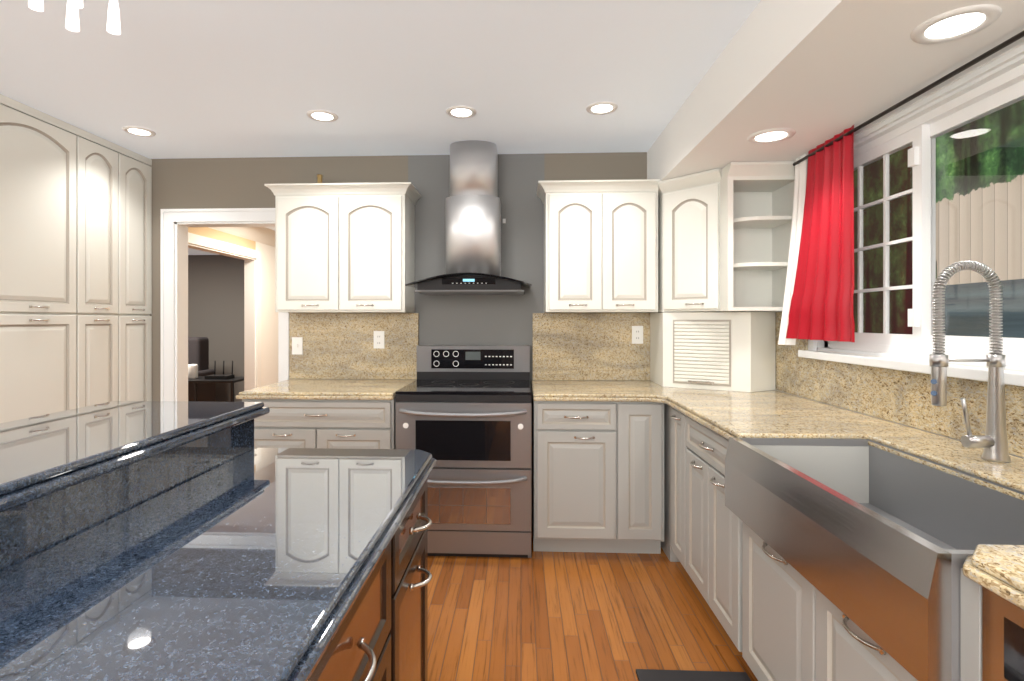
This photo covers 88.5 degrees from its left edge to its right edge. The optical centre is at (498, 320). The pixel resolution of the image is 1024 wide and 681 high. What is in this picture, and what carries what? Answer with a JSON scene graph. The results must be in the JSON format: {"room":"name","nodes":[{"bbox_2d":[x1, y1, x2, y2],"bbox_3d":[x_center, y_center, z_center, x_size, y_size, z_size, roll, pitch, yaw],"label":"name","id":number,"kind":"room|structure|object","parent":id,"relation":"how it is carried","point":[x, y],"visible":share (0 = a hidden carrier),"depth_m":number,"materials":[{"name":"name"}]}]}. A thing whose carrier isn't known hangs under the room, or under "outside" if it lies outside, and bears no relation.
{"room":"kitchen","nodes":[
{"label":"kitchen","id":0,"kind":"room"},
{"bbox_2d":[188,227,274,254],"bbox_3d":[-3.678,-1.120,6.086,5.320,0.200,4.400,0,0,3],"label":"ceiling","id":1,"kind":"structure","parent":0,"point":[191,251],"depth_m":7.90,"materials":[{"name":"white paint"}]},
{"bbox_2d":[188,227,277,401],"bbox_3d":[-2.727,0.090,5.975,0.150,2.460,4.260,0,0,2],"label":"wall","id":2,"kind":"structure","parent":0,"point":[216,300],"depth_m":5.22,"materials":[{"name":"beige paint"}]},
{"bbox_2d":[188,227,274,390],"bbox_3d":[-2.667,0.150,5.982,0.250,2.340,4.280,0,0,2],"label":"trim","id":3,"kind":"structure","parent":2,"relation":"attached to","point":[251,258],"depth_m":5.40,"materials":[{"name":"white wood"}]},
{"bbox_2d":[0,0,759,158],"bbox_3d":[-0.827,-1.180,0.537,4.960,0.080,6.440,0,0,3],"label":"ceiling","id":4,"kind":"structure","parent":0,"point":[182,79],"depth_m":2.40,"materials":[{"name":"white paint"}]},
{"bbox_2d":[28,0,120,34],"bbox_3d":[-1.287,-1.012,1.578,0.246,0.253,0.140,0,0,3],"label":"pendant lamp","id":5,"kind":"object","parent":4,"relation":"hanging from","point":[73,25],"visible":1,"depth_m":1.60,"materials":[{"name":"white"}]},
{"bbox_2d":[122,126,155,136],"bbox_3d":[-2.164,-1.136,3.167,0.170,0.008,0.170,0,0,3],"label":"recessed light","id":6,"kind":"object","parent":4,"relation":"in","point":[139,131],"visible":0.98,"depth_m":3.16,"materials":[{"name":"white"}]},
{"bbox_2d":[306,110,337,121],"bbox_3d":[-0.978,-1.136,2.925,0.170,0.008,0.170,0,0,3],"label":"recessed light","id":7,"kind":"object","parent":4,"relation":"in","point":[322,115],"visible":1,"depth_m":2.91,"materials":[{"name":"white"}]},
{"bbox_2d":[446,106,476,118],"bbox_3d":[-0.201,-1.136,2.872,0.170,0.008,0.170,0,0,3],"label":"recessed light","id":8,"kind":"object","parent":4,"relation":"in","point":[462,112],"visible":1,"depth_m":2.86,"materials":[{"name":"white"}]},
{"bbox_2d":[586,101,617,114],"bbox_3d":[0.557,-1.136,2.818,0.170,0.008,0.170,0,0,3],"label":"recessed light","id":9,"kind":"object","parent":4,"relation":"in","point":[602,108],"visible":1,"depth_m":2.81,"materials":[{"name":"white"}]},
{"bbox_2d":[150,152,649,512],"bbox_3d":[-0.690,0.090,3.694,4.960,2.460,0.120,0,0,3],"label":"wall","id":10,"kind":"structure","parent":0,"point":[198,183],"depth_m":3.62,"materials":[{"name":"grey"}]},
{"bbox_2d":[161,208,288,400],"bbox_3d":[-1.897,0.270,3.742,0.934,2.100,0.164,0,0,3],"label":"door frame","id":11,"kind":"structure","parent":10,"relation":"attached to","point":[176,224],"depth_m":3.69,"materials":[{"name":"white wood"}]},
{"bbox_2d":[272,181,339,312],"bbox_3d":[-1.208,-0.457,3.490,0.418,0.808,0.328,0,0,3],"label":"upper cabinet","id":12,"kind":"object","parent":10,"relation":"attached to","point":[307,215],"depth_m":3.33,"materials":[{"name":"grey wood"}]},
{"bbox_2d":[316,174,323,190],"bbox_3d":[-1.180,-0.911,3.475,0.044,0.100,0.043,0,0,2],"label":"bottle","id":13,"kind":"object","parent":12,"relation":"on","point":[319,177],"depth_m":3.46,"materials":[{"name":"gold metal"}]},
{"bbox_2d":[340,182,415,312],"bbox_3d":[-0.791,-0.457,3.471,0.417,0.808,0.328,0,0,3],"label":"upper cabinet","id":14,"kind":"object","parent":10,"relation":"attached to","point":[377,220],"depth_m":3.31,"materials":[{"name":"grey wood"}]},
{"bbox_2d":[405,140,531,294],"bbox_3d":[-0.167,-0.655,3.333,0.748,0.962,0.546,0,0,3],"label":"range hood","id":15,"kind":"object","parent":10,"relation":"attached to","point":[473,235],"visible":1,"depth_m":3.31,"materials":[{"name":"silver metal"}]},
{"bbox_2d":[289,313,647,380],"bbox_3d":[0.095,0.178,3.584,3.086,0.454,0.026,0,0,3],"label":"backsplash","id":16,"kind":"structure","parent":10,"relation":"attached to","point":[566,346],"depth_m":3.60,"materials":[{"name":"beige stone"}]},
{"bbox_2d":[540,180,603,312],"bbox_3d":[0.478,-0.457,3.416,0.346,0.808,0.328,0,0,3],"label":"upper cabinet","id":17,"kind":"object","parent":10,"relation":"attached to","point":[573,209],"depth_m":3.25,"materials":[{"name":"grey wood"}]},
{"bbox_2d":[604,179,659,312],"bbox_3d":[0.824,-0.457,3.401,0.347,0.808,0.328,0,0,3],"label":"upper cabinet","id":18,"kind":"object","parent":10,"relation":"attached to","point":[631,207],"depth_m":3.24,"materials":[{"name":"grey wood"}]},
{"bbox_2d":[660,180,663,308],"bbox_3d":[1.157,-0.449,3.352,0.280,0.792,0.397,0,0,3],"label":"upper cabinet","id":19,"kind":"object","parent":10,"relation":"attached to","point":[661,182],"depth_m":3.23,"materials":[{"name":"grey wood"}]},
{"bbox_2d":[428,513,757,680],"bbox_3d":[-0.827,1.345,0.537,4.960,0.050,6.440,0,0,3],"label":"floor","id":20,"kind":"structure","parent":0,"point":[564,616],"depth_m":2.31,"materials":[{"name":"brown wood"}]},
{"bbox_2d":[0,94,83,422],"bbox_3d":[-2.782,0.093,2.819,0.606,2.454,0.551,0,0,3],"label":"tall cabinet","id":21,"kind":"object","parent":20,"relation":"on","point":[75,266],"depth_m":2.85,"materials":[{"name":"white wood"}]},
{"bbox_2d":[84,130,123,406],"bbox_3d":[-2.763,0.093,3.254,0.606,2.454,0.319,0,0,3],"label":"tall cabinet","id":22,"kind":"object","parent":20,"relation":"on","point":[103,159],"depth_m":3.28,"materials":[{"name":"white wood"}]},
{"bbox_2d":[124,148,151,400],"bbox_3d":[-2.750,0.093,3.567,0.606,2.454,0.308,0,0,3],"label":"tall cabinet","id":23,"kind":"object","parent":20,"relation":"on","point":[137,167],"depth_m":3.57,"materials":[{"name":"white wood"}]},
{"bbox_2d":[0,409,436,680],"bbox_3d":[-0.586,0.810,0.512,0.743,1.020,2.290,0,0,3],"label":"kitchen island","id":24,"kind":"object","parent":20,"relation":"on","point":[171,541],"depth_m":0.92,"materials":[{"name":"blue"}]},
{"bbox_2d":[0,401,269,504],"bbox_3d":[-1.044,0.280,0.545,0.525,0.040,2.316,0,0,3],"label":"island countertop","id":25,"kind":"structure","parent":24,"relation":"on","point":[37,453],"depth_m":1.20,"materials":[{"name":"blue stone"}]},
{"bbox_2d":[242,397,395,448],"bbox_3d":[-1.012,0.883,3.285,0.877,0.873,0.655,0,0,3],"label":"base cabinet","id":26,"kind":"object","parent":20,"relation":"on","point":[288,424],"depth_m":2.96,"materials":[{"name":"grey wood"}]},
{"bbox_2d":[236,377,412,400],"bbox_3d":[-1.016,0.425,3.276,0.893,0.038,0.686,0,0,3],"label":"countertop","id":27,"kind":"structure","parent":26,"relation":"on","point":[296,388],"depth_m":3.03,"materials":[{"name":"beige stone"}]},
{"bbox_2d":[395,345,531,557],"bbox_3d":[-0.181,0.745,3.216,0.758,1.150,0.759,0,0,3],"label":"range","id":28,"kind":"object","parent":20,"relation":"on","point":[463,415],"visible":0.88,"depth_m":2.90,"materials":[{"name":"silver metal"}]},
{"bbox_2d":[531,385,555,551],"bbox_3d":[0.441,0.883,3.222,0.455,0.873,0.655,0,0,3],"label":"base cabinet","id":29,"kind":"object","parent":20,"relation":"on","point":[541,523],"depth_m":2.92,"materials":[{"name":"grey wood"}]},
{"bbox_2d":[532,381,1023,680],"bbox_3d":[0.840,0.425,1.475,1.413,0.038,4.122,0,0,3],"label":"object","id":30,"kind":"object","parent":29,"relation":"on","point":[809,580],"depth_m":1.70,"materials":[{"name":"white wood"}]},
{"bbox_2d":[648,309,787,392],"bbox_3d":[1.315,0.178,3.233,0.611,0.454,0.556,0,0,3],"label":"appliance garage","id":31,"kind":"object","parent":30,"relation":"on","point":[737,350],"depth_m":3.04,"materials":[{"name":"white wood"}]},
{"bbox_2d":[744,437,1023,536],"bbox_3d":[1.061,0.545,1.411,0.526,0.247,0.946,0,0,3],"label":"sink","id":32,"kind":"object","parent":30,"relation":"in","point":[938,499],"depth_m":1.65,"materials":[{"name":"silver metal"}]},
{"bbox_2d":[924,260,1019,460],"bbox_3d":[1.369,0.115,1.526,0.213,0.581,0.062,0,0,3],"label":"faucet","id":33,"kind":"object","parent":30,"relation":"on","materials":[{"name":"silver metal"}]},
{"bbox_2d":[982,581,1023,680],"bbox_3d":[1.162,0.884,0.588,0.690,0.872,0.600,0,0,2],"label":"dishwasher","id":34,"kind":"object","parent":30,"relation":"in","point":[1002,620],"depth_m":0.86,"materials":[{"name":"brown"}]},
{"bbox_2d":[636,669,750,680],"bbox_3d":[0.702,1.313,1.576,0.405,0.014,0.770,0,0,3],"label":"mat","id":35,"kind":"object","parent":20,"relation":"on","point":[662,675],"visible":1,"depth_m":1.93,"materials":[{"name":"grey"}]},
{"bbox_2d":[664,165,727,312],"bbox_3d":[1.144,-0.449,3.054,0.280,0.792,0.201,0,0,3],"label":"upper cabinet","id":36,"kind":"object","parent":0,"relation":"attached to","point":[695,205],"depth_m":3.04,"materials":[{"name":"grey wood"}]},
{"bbox_2d":[708,161,805,311],"bbox_3d":[1.444,-0.449,2.967,0.387,0.793,0.345,0,0,2],"label":"shelf","id":37,"kind":"object","parent":36,"relation":"attached to","point":[755,199],"depth_m":2.98,"materials":[{"name":"white wood"}]},
{"bbox_2d":[647,0,1023,180],"bbox_3d":[1.202,-0.995,0.448,0.657,0.290,6.200,0,0,3],"label":"soffit","id":38,"kind":"structure","parent":0,"point":[813,74],"depth_m":1.89,"materials":[{"name":"white paint"}]},
{"bbox_2d":[747,128,795,143],"bbox_3d":[1.257,-0.846,2.417,0.200,0.008,0.200,0,0,3],"label":"recessed light","id":39,"kind":"object","parent":38,"relation":"in","point":[773,135],"visible":1,"depth_m":2.40,"materials":[{"name":"white"}]},
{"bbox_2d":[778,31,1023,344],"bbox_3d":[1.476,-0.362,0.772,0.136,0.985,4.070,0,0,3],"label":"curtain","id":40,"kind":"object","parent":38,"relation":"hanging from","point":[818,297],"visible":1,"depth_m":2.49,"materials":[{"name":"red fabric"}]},
{"bbox_2d":[778,153,806,344],"bbox_3d":[1.536,-0.360,2.743,0.084,0.980,0.125,0,0,2],"label":"curtain","id":41,"kind":"object","parent":40,"relation":"attached to","point":[794,288],"depth_m":2.73,"materials":[{"name":"fabric"}]},
{"bbox_2d":[910,4,1001,43],"bbox_3d":[1.312,-0.846,1.510,0.200,0.008,0.200,0,0,3],"label":"recessed light","id":42,"kind":"object","parent":38,"relation":"in","point":[955,24],"visible":1,"depth_m":1.50,"materials":[{"name":"white"}]},
{"bbox_2d":[775,311,1023,458],"bbox_3d":[1.590,0.090,0.431,0.120,2.460,6.200,0,0,3],"label":"wall","id":43,"kind":"structure","parent":0,"point":[912,360],"depth_m":2.08,"materials":[{"name":"white stone"}]},
{"bbox_2d":[788,339,1023,456],"bbox_3d":[1.559,0.178,1.444,0.025,0.454,4.122,0,0,3],"label":"backsplash","id":44,"kind":"structure","parent":43,"relation":"attached to","point":[890,394],"depth_m":2.20,"materials":[{"name":"beige stone"}]},
{"bbox_2d":[798,350,1023,386],"bbox_3d":[1.562,0.173,1.984,0.069,0.036,1.500,0,0,3],"label":"window sill","id":45,"kind":"structure","parent":43,"relation":"attached to","point":[1015,378],"depth_m":1.96,"materials":[{"name":"white wood"}]},
{"bbox_2d":[806,37,1023,369],"bbox_3d":[1.598,-0.346,1.982,0.060,1.003,1.540,0,0,3],"label":"window","id":46,"kind":"structure","parent":43,"relation":"in","point":[1000,62],"depth_m":1.88,"materials":[{"name":"white wood"}]},
{"bbox_2d":[824,63,1023,364],"bbox_3d":[1.657,-0.325,1.980,0.082,0.950,1.400,0,0,3],"label":"slider","id":47,"kind":"object","parent":43,"relation":"attached to","point":[921,134],"visible":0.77,"depth_m":2.03,"materials":[{"name":"white plastic"}]},
{"bbox_3d":[-3.678,1.345,6.086,5.320,0.050,4.400,0,0,2],"label":"floor","id":48,"kind":"structure","parent":0,"visible":0},
{"bbox_2d":[188,337,214,401],"bbox_3d":[-4.609,0.780,7.218,1.040,1.080,0.820,0,0,3],"label":"recliner","id":49,"kind":"object","parent":48,"relation":"on","point":[198,351],"visible":0.12,"depth_m":7.35,"materials":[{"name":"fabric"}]},
{"bbox_2d":[188,376,243,401],"bbox_3d":[-3.474,1.015,6.408,0.760,0.610,0.480,0,0,3],"label":"table","id":50,"kind":"object","parent":48,"relation":"on","point":[202,379],"visible":0.15,"depth_m":6.19,"materials":[{"name":"black wood"}]},
{"bbox_2d":[188,364,197,378],"bbox_3d":[-3.724,0.622,6.399,0.120,0.172,0.120,0,0,3],"label":"speaker","id":51,"kind":"object","parent":50,"relation":"on","point":[192,371],"visible":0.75,"depth_m":6.35},
{"bbox_2d":[205,361,234,378],"bbox_3d":[-3.389,0.604,6.400,0.270,0.208,0.192,0,0,3],"label":"router","id":52,"kind":"object","parent":50,"relation":"on","point":[218,376],"visible":0.98,"depth_m":6.37,"materials":[{"name":"black plastic"}]},
{"label":"outside","id":53,"kind":"structure","parent":0,"visible":0},
{"bbox_2d":[853,99,1023,337],"bbox_3d":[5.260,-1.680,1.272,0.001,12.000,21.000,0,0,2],"label":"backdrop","id":54,"kind":"structure","parent":53,"point":[992,128],"depth_m":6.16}
]}

